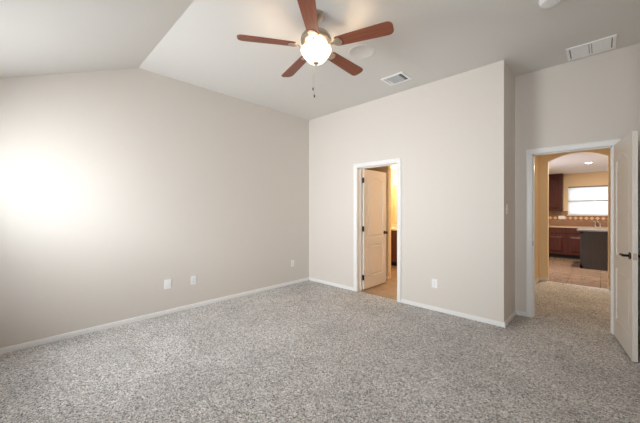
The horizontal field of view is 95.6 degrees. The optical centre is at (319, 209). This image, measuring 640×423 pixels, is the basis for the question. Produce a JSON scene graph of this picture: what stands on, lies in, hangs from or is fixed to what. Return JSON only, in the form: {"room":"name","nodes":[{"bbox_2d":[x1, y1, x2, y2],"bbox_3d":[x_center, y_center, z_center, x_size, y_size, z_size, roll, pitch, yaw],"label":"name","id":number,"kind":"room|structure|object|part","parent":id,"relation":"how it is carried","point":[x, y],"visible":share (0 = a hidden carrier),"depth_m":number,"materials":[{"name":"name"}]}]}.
{"room":"empty bedroom","nodes":[
{"label":"empty bedroom","id":0,"kind":"room"},
{"bbox_2d":[0,68,308,347],"bbox_3d":[-1.873,-0.241,3.975,0.120,3.182,4.910,0,0,44],"label":"wall","id":1,"kind":"structure","parent":0,"point":[115,185],"depth_m":3.51,"materials":[{"name":"beige paint"}]},
{"bbox_2d":[0,277,308,353],"bbox_3d":[-1.818,1.324,3.936,0.014,0.052,4.630,0,0,44],"label":"baseboard","id":2,"kind":"structure","parent":1,"relation":"attached to","point":[139,318],"depth_m":3.45,"materials":[{"name":"white paint"}]},
{"bbox_2d":[164,279,171,289],"bbox_3d":[-1.975,0.965,3.770,0.020,0.124,0.088,0,0,44],"label":"cable wall plate","id":3,"kind":"object","parent":1,"relation":"attached to","point":[167,283],"visible":1,"depth_m":3.77,"materials":[{"name":"white plastic"}]},
{"bbox_2d":[191,276,195,284],"bbox_3d":[-1.750,0.972,4.011,0.008,0.117,0.072,0,0,44],"label":"wall outlet","id":4,"kind":"object","parent":1,"relation":"attached to","point":[193,278],"visible":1,"depth_m":4.01,"materials":[{"name":"white plastic"}]},
{"bbox_2d":[0,257,639,422],"bbox_3d":[3.075,1.399,4.330,6.800,0.101,12.300,0,0,44],"label":"floor","id":5,"kind":"structure","parent":0,"point":[308,351],"depth_m":2.52,"materials":[{"name":"carpet"}]},
{"bbox_2d":[391,224,396,265],"bbox_3d":[2.053,0.858,7.082,1.235,0.985,0.605,0,0,44],"label":"vanity cabinet","id":6,"kind":"object","parent":5,"relation":"on","point":[393,226],"visible":0.04,"depth_m":6.97,"materials":[{"name":"brown wood"}]},
{"bbox_2d":[391,224,396,230],"bbox_3d":[2.053,0.427,7.082,1.235,0.125,0.605,0,0,44],"label":"countertop","id":7,"kind":"structure","parent":6,"relation":"on","point":[393,226],"depth_m":7.54,"materials":[{"name":"beige stone"}]},
{"bbox_2d":[549,227,566,257],"bbox_3d":[6.896,0.922,8.440,0.460,0.855,0.674,0,0,44],"label":"base cabinet","id":8,"kind":"object","parent":5,"relation":"on","point":[557,236],"visible":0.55,"depth_m":8.19,"materials":[{"name":"brown wood"}]},
{"bbox_3d":[6.681,0.583,8.217,0.424,0.135,0.018,0,0,44],"label":"drawer","id":9,"kind":"part","parent":8,"relation":"part of","materials":[{"name":"brown wood"}]},
{"bbox_3d":[6.674,0.958,8.211,0.424,0.545,0.036,0,0,44],"label":"door","id":10,"kind":"part","parent":8,"relation":"part of","materials":[{"name":"brown wood"}]},
{"bbox_2d":[566,228,579,258],"bbox_3d":[7.227,0.922,8.120,0.460,0.855,0.674,0,0,44],"label":"base cabinet","id":11,"kind":"object","parent":5,"relation":"on","point":[572,235],"visible":0.58,"depth_m":7.96,"materials":[{"name":"brown wood"}]},
{"bbox_3d":[7.011,0.583,7.897,0.424,0.135,0.018,0,0,44],"label":"drawer","id":12,"kind":"part","parent":11,"relation":"part of","materials":[{"name":"brown wood"}]},
{"bbox_3d":[7.005,0.958,7.891,0.424,0.545,0.036,0,0,44],"label":"door","id":13,"kind":"part","parent":11,"relation":"part of","materials":[{"name":"brown wood"}]},
{"bbox_2d":[577,228,607,270],"bbox_3d":[7.037,0.900,6.188,2.305,0.900,0.720,0,0,44],"label":"kitchen island","id":14,"kind":"object","parent":5,"relation":"on","point":[593,242],"visible":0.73,"depth_m":6.57,"materials":[{"name":"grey wood"}]},
{"bbox_3d":[7.723,0.923,7.641,0.920,0.855,0.674,0,0,44],"label":"base cabinet","id":15,"kind":"object","parent":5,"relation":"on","visible":0},
{"bbox_2d":[549,225,607,228],"bbox_3d":[7.236,0.475,8.116,2.320,0.036,0.668,0,0,44],"label":"countertop","id":16,"kind":"structure","parent":15,"relation":"on","point":[558,226],"depth_m":8.03,"materials":[{"name":"beige stone"}]},
{"bbox_2d":[0,0,639,119],"bbox_3d":[0.412,-1.411,2.189,5.650,0.881,5.220,0,0,44],"label":"ceiling","id":17,"kind":"structure","parent":0,"point":[194,42],"depth_m":2.83,"materials":[{"name":"white paint"}]},
{"bbox_2d":[237,0,393,97],"bbox_3d":[-0.006,-1.394,2.610,1.300,0.676,1.254,0,0,44],"label":"ceiling fan","id":18,"kind":"object","parent":17,"relation":"hanging from","point":[316,42],"visible":1,"depth_m":2.47,"materials":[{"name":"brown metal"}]},
{"bbox_3d":[-0.456,-1.449,2.482,0.490,0.008,0.134,0,12,-12],"label":"blade","id":19,"kind":"part","parent":18,"relation":"part of","materials":[{"name":"brown wood"}]},
{"bbox_3d":[-0.250,-1.449,2.944,0.134,0.008,0.490,-14,7,-29],"label":"blade","id":20,"kind":"part","parent":18,"relation":"part of","materials":[{"name":"brown wood"}]},
{"bbox_3d":[-0.081,-1.449,2.144,0.134,0.008,0.490,12,1,6],"label":"blade","id":21,"kind":"part","parent":18,"relation":"part of","materials":[{"name":"brown wood"}]},
{"bbox_3d":[-0.035,-1.363,2.571,0.268,0.118,0.268,0,0,44],"label":"lamp shade","id":22,"kind":"part","parent":18,"relation":"part of","materials":[{"name":"white glass"}]},
{"bbox_3d":[0.253,-1.449,2.891,0.134,0.008,0.490,-16,-11,41],"label":"blade","id":23,"kind":"part","parent":18,"relation":"part of","materials":[{"name":"brown wood"}]},
{"bbox_3d":[0.357,-1.449,2.396,0.490,0.008,0.134,0,-12,24],"label":"blade","id":24,"kind":"part","parent":18,"relation":"part of","materials":[{"name":"brown wood"}]},
{"bbox_2d":[348,44,374,58],"bbox_3d":[0.456,-1.729,3.176,0.294,0.006,0.294,0,0,44],"label":"cover plate","id":25,"kind":"object","parent":17,"relation":"attached to","point":[363,51],"visible":1,"depth_m":3.16,"materials":[{"name":"white paint"}]},
{"bbox_2d":[381,72,411,85],"bbox_3d":[1.007,-1.727,3.829,0.310,0.010,0.270,0,0,44],"label":"ceiling vent","id":26,"kind":"object","parent":17,"relation":"in","point":[400,77],"visible":1,"depth_m":3.82,"materials":[{"name":"white metal"}]},
{"bbox_2d":[538,0,560,8],"bbox_3d":[1.885,-1.708,2.371,0.160,0.048,0.160,0,0,44],"label":"smoke detector","id":27,"kind":"object","parent":17,"relation":"attached to","point":[544,4],"visible":1,"depth_m":2.38,"materials":[{"name":"white plastic"}]},
{"bbox_2d":[566,34,616,60],"bbox_3d":[2.896,-1.726,3.105,0.385,0.012,0.325,0,0,44],"label":"ceiling vent","id":28,"kind":"object","parent":17,"relation":"in","point":[607,43],"visible":1,"depth_m":3.09,"materials":[{"name":"white metal"}]},
{"bbox_2d":[366,166,390,278],"bbox_3d":[0.970,0.130,6.074,1.110,2.440,0.100,0,0,44],"label":"wall","id":29,"kind":"structure","parent":0,"point":[386,169],"depth_m":5.68,"materials":[{"name":"beige paint"}]},
{"bbox_2d":[391,168,396,223],"bbox_3d":[2.971,0.050,6.712,3.100,2.600,0.120,0,0,44],"label":"wall","id":30,"kind":"structure","parent":0,"point":[393,171],"depth_m":7.63,"materials":[{"name":"beige paint"}]},
{"bbox_2d":[395,185,396,222],"bbox_3d":[2.259,-0.150,7.306,0.840,1.000,0.006,0,0,44],"label":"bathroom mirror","id":31,"kind":"object","parent":30,"relation":"attached to","point":[395,185],"visible":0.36,"depth_m":7.57,"materials":[{"name":"yellow mirror"}]},
{"bbox_2d":[309,60,506,321],"bbox_3d":[0.999,-0.241,4.522,3.250,3.182,0.130,0,0,44],"label":"wall","id":32,"kind":"structure","parent":0,"point":[449,134],"depth_m":3.92,"materials":[{"name":"beige paint"}]},
{"bbox_2d":[309,277,352,290],"bbox_3d":[0.178,1.324,5.215,1.077,0.052,0.014,0,0,44],"label":"baseboard","id":33,"kind":"structure","parent":32,"relation":"attached to","point":[311,279],"depth_m":5.18,"materials":[{"name":"white paint"}]},
{"bbox_2d":[362,169,387,289],"bbox_3d":[0.971,0.324,5.142,0.159,2.028,0.728,0,0,44],"label":"door","id":34,"kind":"structure","parent":32,"relation":"in","point":[374,232],"depth_m":5.09,"materials":[{"name":"beige paint"}]},
{"bbox_2d":[353,158,400,301],"bbox_3d":[0.918,0.293,4.587,0.860,2.114,0.149,0,0,44],"label":"door frame","id":35,"kind":"structure","parent":32,"relation":"attached to","point":[357,170],"depth_m":4.81,"materials":[{"name":"white paint"}]},
{"bbox_2d":[432,279,436,287],"bbox_3d":[1.540,0.988,3.902,0.072,0.117,0.008,0,0,44],"label":"wall outlet","id":36,"kind":"object","parent":32,"relation":"attached to","point":[434,281],"visible":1,"depth_m":3.90,"materials":[{"name":"white plastic"}]},
{"bbox_2d":[401,299,504,327],"bbox_3d":[1.655,1.324,3.787,1.313,0.052,0.014,0,0,44],"label":"baseboard","id":37,"kind":"structure","parent":32,"relation":"attached to","point":[472,317],"depth_m":3.70,"materials":[{"name":"white paint"}]},
{"bbox_2d":[507,65,514,317],"bbox_3d":[2.326,-0.241,3.649,0.130,3.182,0.460,0,0,44],"label":"wall","id":38,"kind":"structure","parent":0,"point":[510,77],"depth_m":3.59,"materials":[{"name":"beige paint"}]},
{"bbox_2d":[504,310,515,326],"bbox_3d":[2.332,1.324,3.553,0.014,0.052,0.590,0,0,44],"label":"baseboard","id":39,"kind":"structure","parent":38,"relation":"attached to","point":[513,314],"depth_m":3.52,"materials":[{"name":"white paint"}]},
{"bbox_2d":[535,156,537,279],"bbox_3d":[3.353,0.050,4.798,0.130,2.600,2.360,0,0,44],"label":"wall","id":40,"kind":"structure","parent":0,"point":[536,157],"depth_m":5.43,"materials":[{"name":"beige paint"}]},
{"bbox_2d":[538,148,610,286],"bbox_3d":[4.596,0.050,5.328,6.000,2.600,0.130,0,0,44],"label":"wall","id":41,"kind":"structure","parent":0,"point":[543,160],"depth_m":5.53,"materials":[{"name":"beige paint"}]},
{"bbox_2d":[515,43,639,339],"bbox_3d":[2.974,-0.241,3.433,1.362,3.182,0.130,0,0,44],"label":"wall","id":42,"kind":"structure","parent":0,"point":[596,97],"depth_m":3.38,"materials":[{"name":"beige paint"}]},
{"bbox_2d":[516,310,525,315],"bbox_3d":[2.577,1.324,3.717,0.109,0.052,0.014,0,0,44],"label":"baseboard","id":43,"kind":"structure","parent":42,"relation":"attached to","point":[521,313],"depth_m":3.71,"materials":[{"name":"white paint"}]},
{"bbox_2d":[526,138,620,334],"bbox_3d":[2.959,0.293,3.434,0.833,2.114,0.149,0,0,44],"label":"door frame","id":44,"kind":"structure","parent":42,"relation":"attached to","point":[530,153],"depth_m":3.64,"materials":[{"name":"white paint"}]},
{"bbox_2d":[614,131,639,361],"bbox_3d":[2.980,0.321,2.838,0.156,2.035,0.720,0,0,36],"label":"door","id":45,"kind":"structure","parent":44,"relation":"attached to","point":[626,256],"depth_m":2.73,"materials":[{"name":"beige paint"}]},
{"bbox_3d":[2.799,0.413,2.669,0.061,0.066,0.154,0,0,36],"label":"lever handle","id":46,"kind":"part","parent":45,"relation":"part of","materials":[{"name":"brown metal"}]},
{"bbox_2d":[549,153,607,173],"bbox_3d":[6.465,-1.153,6.470,4.700,0.195,4.110,0,0,44],"label":"ceiling","id":47,"kind":"structure","parent":0,"point":[575,163],"depth_m":6.72,"materials":[{"name":"white paint"}]},
{"bbox_2d":[563,172,607,210],"bbox_3d":[7.550,0.050,8.383,6.000,2.600,0.150,0,0,44],"label":"wall","id":48,"kind":"structure","parent":0,"point":[595,178],"depth_m":8.32,"materials":[{"name":"beige paint"}]},
{"bbox_2d":[549,173,563,210],"bbox_3d":[6.934,-0.513,8.626,0.467,1.077,0.354,0,0,44],"label":"upper cabinet","id":49,"kind":"object","parent":48,"relation":"attached to","point":[555,180],"visible":0.56,"depth_m":8.45,"materials":[{"name":"brown wood"}]},
{"bbox_3d":[6.936,-1.024,8.628,0.467,0.057,0.348,0,0,44],"label":"crown","id":50,"kind":"part","parent":49,"relation":"part of","materials":[{"name":"brown wood"}]},
{"bbox_2d":[549,211,607,226],"bbox_3d":[7.476,0.241,8.342,2.350,0.432,0.011,0,0,44],"label":"tile backsplash","id":51,"kind":"structure","parent":48,"relation":"attached to","point":[553,215],"depth_m":8.40,"materials":[{"name":"beige tile"}]},
{"bbox_2d":[567,186,607,215],"bbox_3d":[7.787,-0.259,8.102,1.350,0.843,0.135,0,0,44],"label":"window","id":52,"kind":"structure","parent":48,"relation":"in","point":[603,186],"depth_m":8.32,"materials":[{"name":"white paint"}]},
{"bbox_2d":[568,185,607,214],"bbox_3d":[7.778,-0.268,8.094,1.294,0.820,0.040,0,0,44],"label":"window blind","id":53,"kind":"object","parent":52,"relation":"attached to","point":[596,204],"visible":0.62,"depth_m":8.24,"materials":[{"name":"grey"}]}
]}

